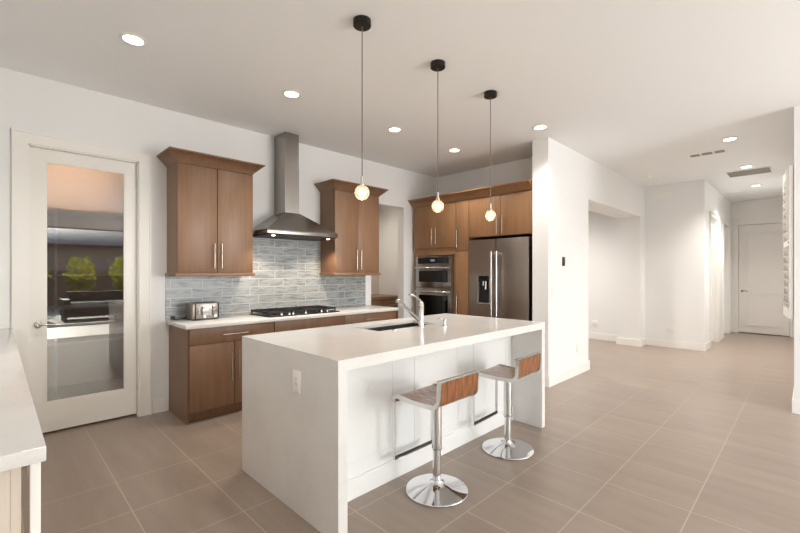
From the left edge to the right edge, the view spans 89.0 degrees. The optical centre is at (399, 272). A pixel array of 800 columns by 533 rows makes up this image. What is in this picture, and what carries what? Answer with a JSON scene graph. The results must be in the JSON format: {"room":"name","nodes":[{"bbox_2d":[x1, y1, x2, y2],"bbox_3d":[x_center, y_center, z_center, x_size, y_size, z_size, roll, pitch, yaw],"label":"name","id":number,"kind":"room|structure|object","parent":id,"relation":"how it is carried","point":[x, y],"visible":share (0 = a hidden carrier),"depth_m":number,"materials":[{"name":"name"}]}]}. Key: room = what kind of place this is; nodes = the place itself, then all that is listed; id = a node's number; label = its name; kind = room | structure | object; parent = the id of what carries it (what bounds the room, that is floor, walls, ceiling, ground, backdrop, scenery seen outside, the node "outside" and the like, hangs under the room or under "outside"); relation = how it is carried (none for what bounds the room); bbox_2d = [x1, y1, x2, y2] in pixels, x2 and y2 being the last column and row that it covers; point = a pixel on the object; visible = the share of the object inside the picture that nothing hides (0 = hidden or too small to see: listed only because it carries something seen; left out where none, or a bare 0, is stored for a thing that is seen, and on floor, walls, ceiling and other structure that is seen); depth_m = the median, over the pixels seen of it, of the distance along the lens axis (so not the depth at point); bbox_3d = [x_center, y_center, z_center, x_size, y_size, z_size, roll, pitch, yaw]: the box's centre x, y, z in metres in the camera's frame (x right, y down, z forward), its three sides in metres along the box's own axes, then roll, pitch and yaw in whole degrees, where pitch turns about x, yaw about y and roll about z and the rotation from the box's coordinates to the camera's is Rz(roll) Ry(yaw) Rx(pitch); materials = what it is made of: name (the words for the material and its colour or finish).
{"room":"kitchen","nodes":[
{"label":"kitchen","id":0,"kind":"room"},
{"bbox_2d":[47,163,122,387],"bbox_3d":[-3.576,-0.125,4.312,2.240,3.010,1.840,0,0,-45],"label":"wall","id":1,"kind":"structure","parent":0,"point":[68,187],"depth_m":5.09,"materials":[{"name":"beige paint"}]},
{"bbox_2d":[47,333,122,346],"bbox_3d":[-4.049,0.830,4.716,2.098,0.060,0.398,0,0,-45],"label":"shelf","id":2,"kind":"object","parent":1,"relation":"attached to","point":[62,341],"visible":0.32,"depth_m":4.88,"materials":[{"name":"white paint"}]},
{"bbox_2d":[47,208,122,219],"bbox_3d":[-4.049,-0.690,4.716,2.098,0.060,0.398,0,0,-45],"label":"shelf","id":3,"kind":"object","parent":1,"relation":"attached to","point":[49,210],"visible":0.32,"depth_m":4.90,"materials":[{"name":"white paint"}]},
{"bbox_2d":[47,303,122,311],"bbox_3d":[-4.049,0.430,4.716,2.098,0.060,0.398,0,0,-45],"label":"shelf","id":4,"kind":"object","parent":1,"relation":"attached to","point":[61,307],"visible":0.32,"depth_m":4.87,"materials":[{"name":"white paint"}]},
{"bbox_2d":[47,241,122,247],"bbox_3d":[-4.049,-0.325,4.716,2.098,0.060,0.398,0,0,-45],"label":"shelf","id":5,"kind":"object","parent":1,"relation":"attached to","point":[51,243],"visible":0.32,"depth_m":4.84,"materials":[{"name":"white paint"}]},
{"bbox_2d":[47,274,122,278],"bbox_3d":[-4.049,0.050,4.716,2.098,0.060,0.398,0,0,-45],"label":"shelf","id":6,"kind":"object","parent":1,"relation":"attached to","point":[51,275],"visible":0.32,"depth_m":4.79,"materials":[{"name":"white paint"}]},
{"bbox_2d":[0,67,435,409],"bbox_3d":[-1.548,-0.125,4.938,6.240,3.010,0.130,0,0,-45],"label":"wall","id":7,"kind":"structure","parent":0,"point":[28,102],"depth_m":4.04,"materials":[{"name":"white paint"}]},
{"bbox_2d":[12,128,151,416],"bbox_3d":[-2.816,0.110,3.661,0.982,2.539,0.156,0,0,-45],"label":"trim","id":8,"kind":"structure","parent":7,"relation":"attached to","point":[22,140],"depth_m":3.59,"materials":[{"name":"white paint"}]},
{"bbox_2d":[30,147,136,432],"bbox_3d":[-2.803,0.155,3.650,0.762,2.406,0.100,0,0,-45],"label":"door","id":9,"kind":"structure","parent":7,"relation":"in","point":[58,414],"depth_m":3.54,"materials":[{"name":"white paint"}]},
{"bbox_2d":[152,397,167,413],"bbox_3d":[-2.965,1.312,3.428,1.822,0.134,0.016,0,0,-45],"label":"baseboard","id":10,"kind":"structure","parent":7,"relation":"attached to","point":[158,405],"depth_m":4.01,"materials":[{"name":"white paint"}]},
{"bbox_2d":[157,146,264,276],"bbox_3d":[-1.920,-0.556,4.182,0.925,1.188,0.417,0,0,-45],"label":"upper cabinet","id":11,"kind":"object","parent":7,"relation":"attached to","point":[210,197],"visible":1,"depth_m":4.04,"materials":[{"name":"brown wood"}]},
{"bbox_2d":[165,237,365,319],"bbox_3d":[-1.418,0.007,4.966,2.584,0.935,0.012,0,0,-45],"label":"backsplash","id":12,"kind":"structure","parent":7,"relation":"attached to","point":[287,272],"depth_m":4.87,"materials":[{"name":"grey tile"}]},
{"bbox_2d":[253,132,337,240],"bbox_3d":[-1.250,-1.013,4.786,0.910,1.230,0.501,0,0,-45],"label":"range hood","id":13,"kind":"object","parent":7,"relation":"attached to","point":[286,222],"visible":0.94,"depth_m":4.74,"materials":[{"name":"silver metal"}]},
{"bbox_2d":[314,179,387,275],"bbox_3d":[-0.636,-0.556,5.456,0.927,1.188,0.417,0,0,-45],"label":"upper cabinet","id":14,"kind":"object","parent":7,"relation":"attached to","point":[355,218],"visible":0.98,"depth_m":5.30,"materials":[{"name":"brown wood"}]},
{"bbox_2d":[371,275,378,293],"bbox_3d":[-0.746,-0.125,6.840,2.180,3.010,1.440,0,0,-45],"label":"wall","id":15,"kind":"structure","parent":0,"point":[374,278],"depth_m":7.97,"materials":[{"name":"beige paint"}]},
{"bbox_2d":[0,0,799,201],"bbox_3d":[3.299,-1.690,4.810,12.940,0.120,10.820,0,0,-45],"label":"ceiling","id":16,"kind":"structure","parent":0,"point":[635,88],"depth_m":3.32,"materials":[{"name":"white paint"}]},
{"bbox_2d":[119,32,146,45],"bbox_3d":[-1.863,-1.625,2.843,0.168,0.008,0.168,0,0,-45],"label":"recessed light","id":17,"kind":"object","parent":16,"relation":"in","point":[130,38],"visible":1,"depth_m":2.84,"materials":[{"name":"white plastic"}]},
{"bbox_2d":[282,90,300,97],"bbox_3d":[-0.989,-1.625,3.710,0.168,0.008,0.168,0,0,-45],"label":"recessed light","id":18,"kind":"object","parent":16,"relation":"in","point":[288,93],"visible":1,"depth_m":3.69,"materials":[{"name":"white"}]},
{"bbox_2d":[353,15,370,196],"bbox_3d":[-0.245,-1.049,2.631,0.116,1.162,0.116,0,0,-45],"label":"pendant light","id":19,"kind":"object","parent":16,"relation":"hanging from","point":[362,23],"visible":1,"depth_m":2.62,"materials":[{"name":"brown metal"}]},
{"bbox_2d":[360,176,364,185],"bbox_3d":[-0.245,-0.593,2.631,0.032,0.064,0.032,0,0,-45],"label":"socket","id":20,"kind":"object","parent":19,"relation":"attached to","point":[362,183],"depth_m":2.62,"materials":[{"name":"silver metal"}]},
{"bbox_2d":[387,127,401,131],"bbox_3d":[-0.061,-1.625,4.632,0.168,0.008,0.168,0,0,-45],"label":"recessed light","id":21,"kind":"object","parent":16,"relation":"in","point":[391,129],"visible":1,"depth_m":4.62,"materials":[{"name":"white"}]},
{"bbox_2d":[430,59,444,209],"bbox_3d":[0.294,-1.049,3.167,0.116,1.162,0.116,0,0,-45],"label":"pendant light","id":22,"kind":"object","parent":16,"relation":"hanging from","point":[437,65],"visible":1,"depth_m":3.16,"materials":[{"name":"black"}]},
{"bbox_2d":[448,148,460,151],"bbox_3d":[0.723,-1.625,5.410,0.168,0.008,0.168,0,0,-45],"label":"recessed light","id":23,"kind":"object","parent":16,"relation":"in","point":[451,149],"visible":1,"depth_m":5.41,"materials":[{"name":"white"}]},
{"bbox_2d":[484,90,496,218],"bbox_3d":[0.820,-1.049,3.688,0.116,1.162,0.116,0,0,-45],"label":"pendant light","id":24,"kind":"object","parent":16,"relation":"hanging from","point":[489,94],"visible":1,"depth_m":3.69,"materials":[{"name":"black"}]},
{"bbox_2d":[532,124,547,129],"bbox_3d":[1.569,-1.625,4.559,0.168,0.008,0.168,0,0,-45],"label":"recessed light","id":25,"kind":"object","parent":16,"relation":"in","point":[541,126],"visible":1,"depth_m":4.55,"materials":[{"name":"white"}]},
{"bbox_2d":[687,148,727,157],"bbox_3d":[4.192,-1.625,5.557,0.180,0.008,0.420,0,0,-45],"label":"ceiling vent","id":26,"kind":"object","parent":16,"relation":"in","point":[719,150],"visible":1,"depth_m":5.55,"materials":[{"name":"white plastic"}]},
{"bbox_2d":[721,137,738,141],"bbox_3d":[4.022,-1.625,4.965,0.168,0.008,0.168,0,0,-45],"label":"recessed light","id":27,"kind":"object","parent":16,"relation":"in","point":[728,138],"visible":1,"depth_m":4.96,"materials":[{"name":"white"}]},
{"bbox_2d":[725,166,772,177],"bbox_3d":[5.660,-1.625,6.605,0.500,0.008,0.560,0,0,-45],"label":"ceiling vent","id":28,"kind":"object","parent":16,"relation":"in","point":[761,170],"visible":1,"depth_m":6.60,"materials":[{"name":"white plastic"}]},
{"bbox_2d":[21,332,799,532],"bbox_3d":[3.380,1.440,4.891,13.169,0.121,10.820,0,0,-45],"label":"floor","id":29,"kind":"structure","parent":0,"point":[647,438],"depth_m":2.88,"materials":[{"name":"tile"}]},
{"bbox_2d":[0,465,28,532],"bbox_3d":[-2.274,0.931,1.913,0.668,0.896,3.080,0,0,-45],"label":"base cabinet","id":30,"kind":"object","parent":29,"relation":"on","point":[10,480],"visible":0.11,"depth_m":1.03,"materials":[{"name":"laminate"}]},
{"bbox_2d":[0,328,46,471],"bbox_3d":[-2.259,0.464,1.915,0.692,0.038,3.148,0,0,-45],"label":"countertop","id":31,"kind":"structure","parent":30,"relation":"on","point":[22,442],"depth_m":1.26,"materials":[{"name":"white stone"}]},
{"bbox_2d":[30,462,40,532],"bbox_3d":[-0.949,0.931,1.059,0.021,0.896,0.021,0,0,-45],"label":"counter leg","id":32,"kind":"object","parent":29,"relation":"on","point":[35,469],"visible":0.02,"depth_m":1.05,"materials":[{"name":"white plastic"}]},
{"bbox_2d":[54,208,56,395],"bbox_3d":[-3.872,0.330,4.576,0.028,2.099,0.040,0,0,-45],"label":"post","id":33,"kind":"object","parent":29,"relation":"on","point":[55,209],"visible":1,"depth_m":4.56,"materials":[{"name":"white paint"}]},
{"bbox_2d":[169,322,273,424],"bbox_3d":[-1.800,0.945,4.150,0.840,0.866,0.597,0,0,-45],"label":"base cabinet","id":34,"kind":"object","parent":29,"relation":"on","point":[205,364],"visible":0.81,"depth_m":3.85,"materials":[{"name":"brown wood"}]},
{"bbox_2d":[274,315,343,331],"bbox_3d":[-1.178,0.945,4.768,0.906,0.866,0.597,0,0,-45],"label":"base cabinet","id":35,"kind":"object","parent":29,"relation":"on","point":[289,325],"visible":0.08,"depth_m":4.54,"materials":[{"name":"brown wood"}]},
{"bbox_2d":[166,305,397,329],"bbox_3d":[-1.176,0.493,4.777,2.662,0.036,0.598,0,0,-45],"label":"countertop","id":36,"kind":"structure","parent":35,"relation":"on","point":[231,320],"depth_m":4.28,"materials":[{"name":"white stone"}]},
{"bbox_2d":[186,301,218,320],"bbox_3d":[-2.000,0.387,4.130,0.256,0.176,0.220,0,0,-45],"label":"toaster","id":37,"kind":"object","parent":36,"relation":"on","point":[195,311],"visible":1,"depth_m":4.06,"materials":[{"name":"silver metal"}]},
{"bbox_2d":[250,305,339,317],"bbox_3d":[-1.215,0.446,4.755,0.905,0.056,0.480,0,0,-45],"label":"gas cooktop","id":38,"kind":"object","parent":36,"relation":"in","point":[314,309],"visible":1,"depth_m":4.61,"materials":[{"name":"black metal"}]},
{"bbox_2d":[344,311,395,324],"bbox_3d":[-0.546,0.945,5.394,0.865,0.866,0.597,0,0,-45],"label":"base cabinet","id":39,"kind":"object","parent":29,"relation":"on","point":[387,315],"visible":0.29,"depth_m":5.17,"materials":[{"name":"brown wood"}]},
{"bbox_2d":[371,294,397,318],"bbox_3d":[-0.888,0.902,7.034,1.990,0.954,0.745,0,0,-45],"label":"base cabinet","id":40,"kind":"object","parent":29,"relation":"on","point":[376,299],"visible":0.18,"depth_m":7.22,"materials":[{"name":"brown wood"}]},
{"bbox_2d":[242,313,544,532],"bbox_3d":[0.096,0.912,3.246,2.266,0.934,1.128,0,0,-45],"label":"kitchen island","id":41,"kind":"object","parent":29,"relation":"on","point":[321,448],"visible":0.91,"depth_m":2.63,"materials":[{"name":"white stone"}]},
{"bbox_2d":[293,369,300,393],"bbox_3d":[-0.589,0.622,2.321,0.008,0.125,0.084,0,0,-45],"label":"wall outlet","id":42,"kind":"object","parent":41,"relation":"attached to","point":[296,374],"visible":1,"depth_m":2.31,"materials":[{"name":"white plastic"}]},
{"bbox_2d":[242,313,544,371],"bbox_3d":[0.096,0.474,3.246,2.266,0.058,1.128,0,0,-45],"label":"island countertop","id":43,"kind":"structure","parent":41,"relation":"on","point":[339,348],"depth_m":2.74,"materials":[{"name":"white stone"}]},
{"bbox_2d":[367,323,426,330],"bbox_3d":[-0.019,0.586,3.433,0.714,0.237,0.324,0,0,-45],"label":"sink","id":44,"kind":"object","parent":43,"relation":"in","point":[383,326],"depth_m":3.55,"materials":[{"name":"silver metal"}]},
{"bbox_2d":[395,294,424,326],"bbox_3d":[0.076,0.311,3.403,0.296,0.266,0.061,0,0,35],"label":"faucet","id":45,"kind":"object","parent":43,"relation":"on","point":[420,318],"visible":1,"depth_m":3.33,"materials":[{"name":"silver metal"}]},
{"bbox_2d":[436,318,447,325],"bbox_3d":[0.354,0.415,3.419,0.048,0.060,0.101,0,0,-45],"label":"soap dispenser","id":46,"kind":"object","parent":43,"relation":"on","point":[444,320],"visible":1,"depth_m":3.39,"materials":[{"name":"silver metal"}]},
{"bbox_2d":[414,202,455,313],"bbox_3d":[0.717,0.169,6.443,0.648,2.418,0.839,0,0,-45],"label":"tall cabinet","id":47,"kind":"object","parent":29,"relation":"on","point":[434,230],"visible":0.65,"depth_m":6.22,"materials":[{"name":"brown wood"}]},
{"bbox_2d":[415,255,453,315],"bbox_3d":[0.697,0.340,6.398,0.676,1.180,0.724,0,0,-45],"label":"wall oven","id":48,"kind":"object","parent":47,"relation":"in","point":[434,274],"visible":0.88,"depth_m":6.16,"materials":[{"name":"silver metal"}]},
{"bbox_2d":[392,370,478,507],"bbox_3d":[0.229,1.002,2.587,0.396,0.752,0.410,0,0,-45],"label":"bar stool","id":49,"kind":"object","parent":29,"relation":"on","point":[435,489],"visible":1,"depth_m":2.54,"materials":[{"name":"silver metal"}]},
{"bbox_2d":[456,199,483,314],"bbox_3d":[1.097,0.169,6.061,0.648,2.418,0.232,0,0,-45],"label":"pantry cabinet","id":50,"kind":"object","parent":29,"relation":"on","point":[462,207],"visible":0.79,"depth_m":5.85,"materials":[{"name":"brown wood"}]},
{"bbox_2d":[469,237,531,320],"bbox_3d":[1.490,0.465,5.613,0.697,1.829,0.908,0,0,-45],"label":"refrigerator","id":51,"kind":"object","parent":29,"relation":"on","point":[500,270],"visible":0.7,"depth_m":5.36,"materials":[{"name":"grey metal"}]},
{"bbox_2d":[472,352,540,459],"bbox_3d":[0.837,1.002,3.187,0.410,0.752,0.396,0,0,42],"label":"bar stool","id":52,"kind":"object","parent":29,"relation":"on","point":[507,448],"visible":0.94,"depth_m":3.15,"materials":[{"name":"silver metal"}]},
{"bbox_2d":[379,157,531,294],"bbox_3d":[0.856,-0.125,6.856,0.124,3.010,3.675,0,0,-45],"label":"wall","id":53,"kind":"structure","parent":0,"point":[518,170],"depth_m":6.90,"materials":[{"name":"white paint"}]},
{"bbox_2d":[469,190,531,239],"bbox_3d":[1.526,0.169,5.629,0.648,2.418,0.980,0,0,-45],"label":"upper cabinet","id":54,"kind":"object","parent":53,"relation":"attached to","point":[512,218],"visible":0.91,"depth_m":5.40,"materials":[{"name":"brown wood"}]},
{"bbox_2d":[408,179,531,207],"bbox_3d":[1.109,-1.095,6.010,0.706,0.110,2.082,0,0,-45],"label":"crown molding","id":55,"kind":"structure","parent":54,"relation":"on","point":[524,185],"depth_m":5.63,"materials":[{"name":"brown wood"}]},
{"bbox_2d":[532,137,639,375],"bbox_3d":[2.986,-0.125,6.374,3.780,3.010,0.400,0,0,-45],"label":"wall partition","id":56,"kind":"structure","parent":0,"point":[567,184],"depth_m":5.22,"materials":[{"name":"white paint"}]},
{"bbox_2d":[551,288,555,297],"bbox_3d":[1.882,0.250,4.989,0.118,0.118,0.009,0,0,-45],"label":"light switch","id":57,"kind":"object","parent":56,"relation":"attached to","point":[553,290],"visible":1,"depth_m":4.98,"materials":[{"name":"white plastic"}]},
{"bbox_2d":[545,360,589,386],"bbox_3d":[2.092,1.312,5.487,1.292,0.134,0.432,0,0,-45],"label":"baseboard","id":58,"kind":"structure","parent":56,"relation":"attached to","point":[563,375],"depth_m":5.23,"materials":[{"name":"white paint"}]},
{"bbox_2d":[588,181,695,342],"bbox_3d":[3.568,-0.125,8.769,0.420,3.010,4.580,0,0,-45],"label":"wall","id":59,"kind":"structure","parent":0,"point":[642,269],"depth_m":7.66,"materials":[{"name":"white paint"}]},
{"bbox_2d":[588,332,705,351],"bbox_3d":[3.574,1.312,8.666,0.316,0.134,4.696,0,0,-45],"label":"baseboard","id":60,"kind":"structure","parent":59,"relation":"attached to","point":[599,336],"depth_m":7.62,"materials":[{"name":"white paint"}]},
{"bbox_2d":[655,192,670,199],"bbox_3d":[4.882,-1.420,7.566,0.008,0.130,0.260,0,0,-45],"label":"plate","id":61,"kind":"object","parent":59,"relation":"attached to","point":[666,195],"visible":1,"depth_m":7.56,"materials":[{"name":"white plastic"}]},
{"bbox_2d":[655,194,661,198],"bbox_3d":[4.835,-1.420,7.610,0.003,0.091,0.104,0,0,-45],"label":"grille","id":62,"kind":"object","parent":61,"relation":"attached to","point":[657,196],"depth_m":7.61,"materials":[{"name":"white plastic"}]},
{"bbox_2d":[663,193,669,197],"bbox_3d":[4.926,-1.420,7.518,0.003,0.091,0.104,0,0,-45],"label":"grille","id":63,"kind":"object","parent":61,"relation":"attached to","point":[665,195],"depth_m":7.52,"materials":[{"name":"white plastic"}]},
{"bbox_2d":[666,326,672,332],"bbox_3d":[4.960,1.045,7.488,0.008,0.118,0.120,0,0,-45],"label":"wall outlet","id":64,"kind":"object","parent":59,"relation":"attached to","point":[668,328],"visible":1,"depth_m":7.49,"materials":[{"name":"white plastic"}]},
{"bbox_2d":[696,179,729,343],"bbox_3d":[6.448,-0.125,8.317,3.270,3.010,0.120,0,0,-45],"label":"wall","id":65,"kind":"structure","parent":0,"point":[708,198],"depth_m":7.33,"materials":[{"name":"white paint"}]},
{"bbox_2d":[711,220,712,340],"bbox_3d":[5.968,0.165,7.841,0.792,2.390,0.100,0,0,-45],"label":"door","id":66,"kind":"structure","parent":65,"relation":"in","point":[711,220],"depth_m":8.01,"materials":[{"name":"white paint"}]},
{"bbox_2d":[709,211,718,347],"bbox_3d":[6.020,0.127,7.789,0.968,2.504,0.026,0,0,-45],"label":"trim","id":67,"kind":"structure","parent":65,"relation":"attached to","point":[711,214],"depth_m":7.59,"materials":[{"name":"white paint"}]},
{"bbox_2d":[705,326,730,350],"bbox_3d":[6.489,1.312,8.261,3.250,0.134,0.016,0,0,-45],"label":"baseboard","id":68,"kind":"structure","parent":65,"relation":"attached to","point":[721,333],"depth_m":8.20,"materials":[{"name":"white paint"}]},
{"bbox_2d":[724,231,724,325],"bbox_3d":[7.097,0.165,8.961,0.792,2.390,0.100,0,0,-45],"label":"door","id":69,"kind":"structure","parent":65,"relation":"in","point":[724,231],"depth_m":9.13,"materials":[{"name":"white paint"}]},
{"bbox_2d":[722,219,729,337],"bbox_3d":[7.149,0.127,8.909,0.968,2.504,0.026,0,0,-45],"label":"trim","id":70,"kind":"structure","parent":65,"relation":"attached to","point":[724,221],"depth_m":8.71,"materials":[{"name":"white paint"}]},
{"bbox_2d":[730,197,782,332],"bbox_3d":[8.119,-0.125,9.046,0.130,3.010,1.440,0,0,-45],"label":"wall","id":71,"kind":"structure","parent":0,"point":[770,208],"depth_m":9.22,"materials":[{"name":"white paint"}]},
{"bbox_2d":[733,218,793,336],"bbox_3d":[8.044,0.100,9.010,0.026,2.559,1.045,0,0,-45],"label":"trim","id":72,"kind":"structure","parent":71,"relation":"attached to","point":[774,220],"depth_m":9.33,"materials":[{"name":"white paint"}]},
{"bbox_2d":[739,223,789,335],"bbox_3d":[8.062,0.142,9.026,0.100,2.435,0.843,0,0,-45],"label":"door","id":73,"kind":"structure","parent":71,"relation":"in","point":[760,245],"depth_m":9.06,"materials":[{"name":"white paint"}]},
{"bbox_2d":[794,105,799,399],"bbox_3d":[6.224,-0.125,6.242,6.510,3.010,0.130,0,0,-45],"label":"wall","id":74,"kind":"structure","parent":0,"point":[796,108],"depth_m":3.98,"materials":[{"name":"white paint"}]},
{"bbox_2d":[783,165,792,318],"bbox_3d":[4.059,-0.300,4.260,0.044,1.520,0.620,0,0,39],"label":"plantation shutter","id":75,"kind":"object","parent":74,"relation":"attached to","point":[788,176],"visible":1,"depth_m":4.16,"materials":[{"name":"white paint"}]},
{"bbox_2d":[792,163,793,320],"bbox_3d":[4.139,-0.300,4.276,0.700,1.560,0.018,0,0,-45],"label":"window","id":76,"kind":"structure","parent":74,"relation":"in","point":[792,163],"depth_m":4.03,"materials":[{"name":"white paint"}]},
{"bbox_3d":[5.479,-0.125,2.465,0.130,3.010,4.180,0,0,-45],"label":"wall","id":77,"kind":"structure","parent":0,"visible":0},
{"bbox_2d":[792,399,799,413],"bbox_3d":[5.368,1.312,2.473,0.016,0.134,4.306,0,0,-45],"label":"baseboard","id":78,"kind":"structure","parent":77,"relation":"attached to","point":[795,403],"depth_m":3.97,"materials":[{"name":"white paint"}]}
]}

